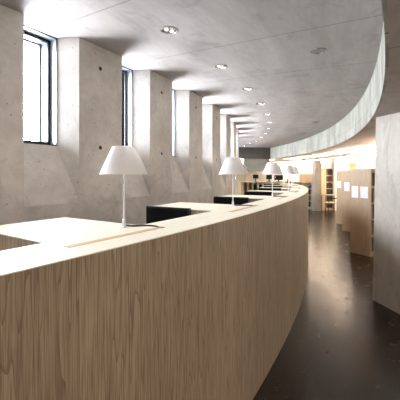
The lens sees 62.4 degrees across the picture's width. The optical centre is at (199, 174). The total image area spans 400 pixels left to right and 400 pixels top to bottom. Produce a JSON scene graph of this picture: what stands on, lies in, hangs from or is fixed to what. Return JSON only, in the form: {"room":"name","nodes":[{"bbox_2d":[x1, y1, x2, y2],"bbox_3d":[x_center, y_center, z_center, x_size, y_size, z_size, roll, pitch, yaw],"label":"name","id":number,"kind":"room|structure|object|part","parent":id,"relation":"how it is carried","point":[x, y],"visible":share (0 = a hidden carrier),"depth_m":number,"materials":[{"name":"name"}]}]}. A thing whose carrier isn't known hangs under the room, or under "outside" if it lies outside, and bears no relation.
{"room":"library","nodes":[
{"label":"library","id":0,"kind":"room"},
{"bbox_2d":[0,4,238,224],"bbox_3d":[-1.565,0.180,8.883,5.084,3.040,24.551,0,0,11],"label":"wall","id":1,"kind":"structure","parent":0,"point":[38,181],"depth_m":3.21,"materials":[{"name":"concrete"}]},
{"bbox_2d":[24,25,56,145],"bbox_3d":[-1.497,-0.750,2.900,0.218,0.980,0.393,0,0,31],"label":"window","id":2,"kind":"structure","parent":1,"relation":"in","point":[46,44],"depth_m":3.04,"materials":[{"name":"metal"}]},
{"bbox_3d":[-1.580,-0.750,2.950,0.025,0.976,0.384,0,0,31],"label":"frame","id":3,"kind":"part","parent":2,"relation":"part of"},
{"bbox_3d":[-1.533,-0.750,2.922,0.085,0.976,0.386,0,0,31],"label":"sash","id":4,"kind":"part","parent":2,"relation":"part of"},
{"bbox_2d":[122,66,132,145],"bbox_3d":[-0.984,-0.750,3.814,0.218,0.980,0.375,0,0,28],"label":"window","id":5,"kind":"structure","parent":1,"relation":"in","point":[127,74],"depth_m":3.94,"materials":[{"name":"metal"}]},
{"bbox_3d":[-0.979,-0.750,3.812,0.006,0.960,0.355,0,0,28],"label":"pane","id":6,"kind":"part","parent":5,"relation":"part of","materials":[{"name":"clear glass"}]},
{"bbox_2d":[172,89,174,156],"bbox_3d":[-0.546,-0.750,4.717,0.218,0.980,0.393,0,0,24],"label":"window","id":7,"kind":"structure","parent":1,"relation":"in","point":[173,90],"depth_m":4.85,"materials":[{"name":"glass"}]},
{"bbox_2d":[239,147,269,158],"bbox_3d":[1.855,-1.083,15.300,2.920,0.715,0.207,0,0,-11],"label":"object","id":8,"kind":"structure","parent":1,"relation":"attached to","point":[244,152],"depth_m":15.33,"materials":[{"name":"concrete"}]},
{"bbox_2d":[270,0,388,158],"bbox_3d":[0.656,-1.083,4.765,3.306,0.715,21.857,0,0,22],"label":"trim","id":9,"kind":"structure","parent":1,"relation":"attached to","point":[362,114],"depth_m":5.68,"materials":[{"name":"concrete"}]},
{"bbox_2d":[0,0,382,147],"bbox_3d":[-0.478,-1.340,5.235,5.721,0.200,21.835,0,0,22],"label":"ceiling","id":10,"kind":"structure","parent":0,"point":[265,46],"depth_m":3.18,"materials":[{"name":"concrete"}]},
{"bbox_2d":[160,26,177,33],"bbox_3d":[-0.266,-1.233,2.837,0.158,0.014,0.158,0,0,-41],"label":"recessed light","id":11,"kind":"object","parent":10,"relation":"in","point":[166,29],"visible":1,"depth_m":2.82,"materials":[{"name":"metal"}]},
{"bbox_2d":[213,64,226,68],"bbox_3d":[0.233,-1.233,3.792,0.158,0.014,0.158,0,0,-44],"label":"recessed light","id":12,"kind":"object","parent":10,"relation":"in","point":[218,66],"visible":1,"depth_m":3.79,"materials":[{"name":"metal"}]},
{"bbox_2d":[310,48,326,53],"bbox_3d":[1.188,-1.237,3.310,0.164,0.006,0.164,0,0,26],"label":"recessed light","id":13,"kind":"object","parent":10,"relation":"in","point":[316,50],"visible":1,"depth_m":3.30,"materials":[{"name":"metal"}]},
{"bbox_2d":[239,167,245,194],"bbox_3d":[0.725,0.338,23.195,7.040,2.725,0.250,0,0,-34],"label":"wall","id":14,"kind":"structure","parent":0,"point":[242,177],"depth_m":24.61,"materials":[{"name":"white paint"}]},
{"bbox_2d":[246,160,374,180],"bbox_3d":[3.811,0.438,7.838,7.212,2.325,33.800,0,0,11],"label":"wall","id":15,"kind":"structure","parent":0,"point":[302,168],"depth_m":20.57,"materials":[{"name":"white paint"}]},
{"bbox_2d":[241,159,269,170],"bbox_3d":[2.686,-0.441,16.200,1.306,0.569,1.200,0,0,0],"label":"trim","id":16,"kind":"structure","parent":15,"relation":"attached to","point":[249,164],"depth_m":15.60,"materials":[{"name":"grey concrete"}]},
{"bbox_2d":[310,161,321,210],"bbox_3d":[5.152,0.510,14.675,0.408,2.180,0.550,0,0,0],"label":"wall","id":17,"kind":"structure","parent":0,"point":[316,197],"depth_m":14.40,"materials":[{"name":"grey concrete"}]},
{"bbox_2d":[253,209,399,399],"bbox_3d":[1.229,1.650,8.340,12.473,0.100,33.800,0,0,11],"label":"floor","id":18,"kind":"structure","parent":0,"point":[341,343],"depth_m":3.28,"materials":[{"name":"concrete"}]},
{"bbox_2d":[0,183,307,399],"bbox_3d":[-0.067,0.935,3.606,1.974,1.330,13.713,0,0,27],"label":"reception desk","id":19,"kind":"object","parent":18,"relation":"on","point":[203,304],"depth_m":1.47,"materials":[{"name":"brown wood"}]},
{"bbox_3d":[-0.352,0.273,1.455,0.038,0.005,0.535,0,0,33],"label":"cable channel lid","id":20,"kind":"part","parent":19,"relation":"part of","materials":[{"name":"brown wood"}]},
{"bbox_2d":[100,146,158,227],"bbox_3d":[-0.377,0.067,1.679,0.268,0.413,0.242,0,0,33],"label":"table lamp","id":21,"kind":"object","parent":19,"relation":"on","point":[123,160],"visible":1,"depth_m":1.62,"materials":[{"name":"white fabric"}]},
{"bbox_3d":[-0.389,-0.070,1.687,0.242,0.140,0.242,0,0,33],"label":"lamp shade","id":22,"kind":"part","parent":21,"relation":"part of","materials":[{"name":"white fabric"}]},
{"bbox_2d":[0,183,307,275],"bbox_3d":[0.116,0.274,3.514,1.563,0.004,13.713,0,0,27],"label":"countertop","id":23,"kind":"structure","parent":19,"relation":"on","point":[14,260],"depth_m":1.40,"materials":[{"name":"brown wood"}]},
{"bbox_2d":[146,206,190,223],"bbox_3d":[-0.258,0.434,2.643,0.420,0.345,0.130,0,0,30],"label":"monitor","id":24,"kind":"object","parent":19,"relation":"on","point":[153,213],"visible":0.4,"depth_m":2.64,"materials":[{"name":"black plastic"}]},
{"bbox_2d":[214,196,248,204],"bbox_3d":[0.359,0.434,3.819,0.420,0.345,0.130,0,0,26],"label":"monitor","id":25,"kind":"object","parent":19,"relation":"on","point":[217,200],"visible":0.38,"depth_m":3.80,"materials":[{"name":"black plastic"}]},
{"bbox_2d":[219,158,252,205],"bbox_3d":[0.292,0.067,2.805,0.268,0.413,0.242,0,0,28],"label":"table lamp","id":26,"kind":"object","parent":19,"relation":"on","point":[232,166],"visible":1,"depth_m":2.74,"materials":[{"name":"white fabric"}]},
{"bbox_3d":[0.280,-0.070,2.811,0.242,0.140,0.242,0,0,29],"label":"lamp shade","id":27,"kind":"part","parent":26,"relation":"part of","materials":[{"name":"white fabric"}]},
{"bbox_3d":[0.352,0.273,2.628,0.038,0.005,0.535,0,0,29],"label":"cable channel lid","id":28,"kind":"part","parent":19,"relation":"part of","materials":[{"name":"brown wood"}]},
{"bbox_2d":[245,191,271,195],"bbox_3d":[0.889,0.434,5.038,0.420,0.345,0.130,0,0,21],"label":"monitor","id":29,"kind":"object","parent":19,"relation":"on","point":[261,193],"visible":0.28,"depth_m":5.03,"materials":[{"name":"black plastic"}]},
{"bbox_2d":[259,188,280,190],"bbox_3d":[1.330,0.434,6.292,0.420,0.345,0.130,0,0,17],"label":"monitor","id":30,"kind":"object","parent":19,"relation":"on","point":[266,189],"visible":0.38,"depth_m":6.27,"materials":[{"name":"black plastic"}]},
{"bbox_2d":[262,162,285,196],"bbox_3d":[0.880,0.067,3.949,0.268,0.413,0.242,0,0,25],"label":"table lamp","id":31,"kind":"object","parent":19,"relation":"on","point":[272,168],"visible":1,"depth_m":3.89,"materials":[{"name":"white fabric"}]},
{"bbox_3d":[0.868,-0.070,3.955,0.242,0.140,0.242,0,0,25],"label":"lamp shade","id":32,"kind":"part","parent":31,"relation":"part of","materials":[{"name":"white fabric"}]},
{"bbox_2d":[282,165,295,191],"bbox_3d":[1.406,0.067,5.196,0.268,0.413,0.242,0,0,20],"label":"table lamp","id":33,"kind":"object","parent":19,"relation":"on","point":[288,169],"visible":0.98,"depth_m":5.13,"materials":[{"name":"white fabric"}]},
{"bbox_3d":[1.394,-0.070,5.200,0.242,0.140,0.242,0,0,20],"label":"lamp shade","id":34,"kind":"part","parent":33,"relation":"part of","materials":[{"name":"white fabric"}]},
{"bbox_2d":[293,167,298,187],"bbox_3d":[1.837,0.067,6.445,0.268,0.413,0.242,0,0,16],"label":"table lamp","id":35,"kind":"object","parent":19,"relation":"on","point":[295,168],"visible":0.45,"depth_m":6.39,"materials":[{"name":"white fabric"}]},
{"bbox_2d":[241,181,303,194],"bbox_3d":[2.715,0.938,12.500,2.250,1.325,0.620,0,0,0],"label":"desk","id":36,"kind":"object","parent":18,"relation":"on","point":[245,185],"visible":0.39,"depth_m":12.45,"materials":[{"name":"brown wood"}]},
{"bbox_2d":[266,175,271,181],"bbox_3d":[2.600,0.144,12.410,0.220,0.259,0.120,0,0,0],"label":"monitor","id":37,"kind":"object","parent":36,"relation":"on","point":[269,177],"visible":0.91,"depth_m":12.38,"materials":[{"name":"black plastic"}]},
{"bbox_3d":[2.715,0.950,12.750,2.210,1.290,0.030,0,0,0],"label":"panel","id":38,"kind":"part","parent":36,"relation":"part of","materials":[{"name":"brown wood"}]},
{"bbox_2d":[274,175,282,181],"bbox_3d":[2.953,0.149,12.410,0.330,0.249,0.120,0,0,0],"label":"monitor","id":39,"kind":"object","parent":36,"relation":"on","point":[276,177],"visible":1,"depth_m":12.38,"materials":[{"name":"black plastic"}]},
{"bbox_2d":[303,182,311,208],"bbox_3d":[4.928,0.980,15.340,0.920,1.240,0.280,0,0,0],"label":"bookcase","id":40,"kind":"object","parent":18,"relation":"on","point":[305,184],"visible":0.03,"depth_m":15.46,"materials":[{"name":"brown wood"}]},
{"bbox_2d":[298,174,311,181],"bbox_3d":[4.911,0.169,15.360,0.620,0.380,0.260,0,0,0],"label":"storage box","id":41,"kind":"object","parent":40,"relation":"on","point":[301,177],"visible":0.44,"depth_m":15.23,"materials":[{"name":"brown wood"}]},
{"bbox_2d":[321,169,325,209],"bbox_3d":[5.476,0.675,14.620,0.220,1.850,0.050,0,0,0],"label":"tall cabinet","id":42,"kind":"object","parent":18,"relation":"on","point":[323,171],"visible":0.71,"depth_m":14.59,"materials":[{"name":"brown wood"}]},
{"bbox_2d":[323,168,332,209],"bbox_3d":[5.797,0.660,14.840,0.440,1.880,0.280,0,0,0],"label":"bookcase","id":43,"kind":"object","parent":18,"relation":"on","point":[323,168],"visible":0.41,"depth_m":14.70,"materials":[{"name":"brown wood"}]},
{"bbox_2d":[321,194,336,212],"bbox_3d":[5.515,1.230,14.000,0.620,0.740,0.500,0,0,0],"label":"table","id":44,"kind":"object","parent":18,"relation":"on","point":[325,195],"visible":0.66,"depth_m":14.05,"materials":[{"name":"brown wood"}]},
{"bbox_2d":[324,198,336,214],"bbox_3d":[5.268,1.260,13.246,0.404,0.683,0.412,0,0,0],"label":"chair","id":45,"kind":"object","parent":18,"relation":"on","point":[328,202],"visible":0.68,"depth_m":13.09,"materials":[{"name":"brown wood"}]},
{"bbox_2d":[337,171,341,223],"bbox_3d":[5.271,0.745,10.898,1.600,1.710,0.470,0,0,-27],"label":"bookcase","id":46,"kind":"object","parent":18,"relation":"on","point":[339,173],"visible":0.1,"depth_m":10.65,"materials":[{"name":"brown wood"}]},
{"bbox_2d":[342,170,349,231],"bbox_3d":[4.880,0.745,9.568,1.600,1.710,0.470,0,0,-27],"label":"bookcase","id":47,"kind":"object","parent":18,"relation":"on","point":[345,173],"visible":0.2,"depth_m":9.32,"materials":[{"name":"brown wood"}]},
{"bbox_2d":[344,182,348,190],"bbox_3d":[4.129,0.347,9.276,0.003,0.245,0.170,0,0,-27],"label":"notice","id":48,"kind":"object","parent":47,"relation":"attached to","point":[346,184],"visible":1,"depth_m":9.29,"materials":[{"name":"paper"}]},
{"bbox_2d":[345,163,355,169],"bbox_3d":[6.700,0.550,14.350,0.620,2.100,0.300,0,0,0],"label":"bookcase","id":49,"kind":"object","parent":18,"relation":"on","point":[348,166],"visible":0.09,"depth_m":14.48,"materials":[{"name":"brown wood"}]},
{"bbox_3d":[6.700,0.550,14.490,0.570,2.100,0.020,0,0,0],"label":"panel","id":50,"kind":"part","parent":49,"relation":"part of","materials":[{"name":"yellow wood"}]},
{"bbox_2d":[350,169,374,256],"bbox_3d":[3.910,0.745,6.948,1.600,1.710,0.470,0,0,-27],"label":"bookcase","id":51,"kind":"object","parent":18,"relation":"on","point":[361,219],"visible":0.52,"depth_m":6.56,"materials":[{"name":"brown wood"}]},
{"bbox_2d":[352,186,357,197],"bbox_3d":[3.140,0.357,6.694,0.003,0.235,0.150,0,0,-27],"label":"notice","id":52,"kind":"object","parent":51,"relation":"attached to","point":[354,188],"visible":1,"depth_m":6.69,"materials":[{"name":"paper"}]},
{"bbox_2d":[360,186,367,198],"bbox_3d":[3.234,0.358,6.505,0.003,0.230,0.170,0,0,-27],"label":"notice","id":53,"kind":"object","parent":51,"relation":"attached to","point":[363,190],"visible":1,"depth_m":6.50,"materials":[{"name":"paper"}]},
{"bbox_2d":[372,112,399,313],"bbox_3d":[2.583,0.438,3.237,0.400,2.325,2.054,0,0,-10],"label":"wall panel","id":54,"kind":"object","parent":18,"relation":"on","point":[386,248],"visible":1,"depth_m":3.99,"materials":[{"name":"grey concrete"}]},
{"bbox_2d":[270,0,399,162],"bbox_3d":[2.492,-0.875,8.094,9.899,0.300,33.800,0,0,11],"label":"ceiling","id":55,"kind":"structure","parent":0,"point":[364,141],"depth_m":3.69,"materials":[{"name":"concrete"}]},
{"bbox_2d":[307,159,327,161],"bbox_3d":[4.601,-0.620,12.977,0.310,0.210,1.300,0,0,-3],"label":"pendant","id":56,"kind":"object","parent":55,"relation":"hanging from","point":[315,160],"visible":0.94,"depth_m":12.78,"materials":[{"name":"white metal"}]},
{"bbox_2d":[325,156,349,159],"bbox_3d":[4.633,-0.620,11.167,0.310,0.210,1.300,0,0,2],"label":"pendant","id":57,"kind":"object","parent":55,"relation":"hanging from","point":[338,157],"visible":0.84,"depth_m":10.89,"materials":[{"name":"white metal"}]},
{"bbox_2d":[330,159,355,161],"bbox_3d":[6.322,-0.645,14.464,0.700,0.160,1.200,0,0,-7],"label":"ceiling light panel","id":58,"kind":"object","parent":55,"relation":"hanging from","point":[349,160],"visible":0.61,"depth_m":13.87,"materials":[{"name":"metal"}]},
{"bbox_2d":[346,153,373,156],"bbox_3d":[4.507,-0.620,9.361,0.310,0.210,1.300,0,0,7],"label":"pendant","id":59,"kind":"object","parent":55,"relation":"hanging from","point":[356,154],"visible":0.9,"depth_m":9.04,"materials":[{"name":"white metal"}]},
{"bbox_2d":[331,158,348,210],"bbox_3d":[6.231,0.438,14.700,0.633,2.325,0.400,0,0,0],"label":"wall pier","id":60,"kind":"object","parent":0,"point":[336,165],"visible":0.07,"depth_m":14.50,"materials":[{"name":"white paint"}]},
{"bbox_2d":[356,157,370,168],"bbox_3d":[5.842,0.438,11.800,0.352,2.325,0.400,0,0,0],"label":"wall pier","id":61,"kind":"object","parent":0,"point":[361,163],"depth_m":11.60,"materials":[{"name":"white paint"}]}
]}

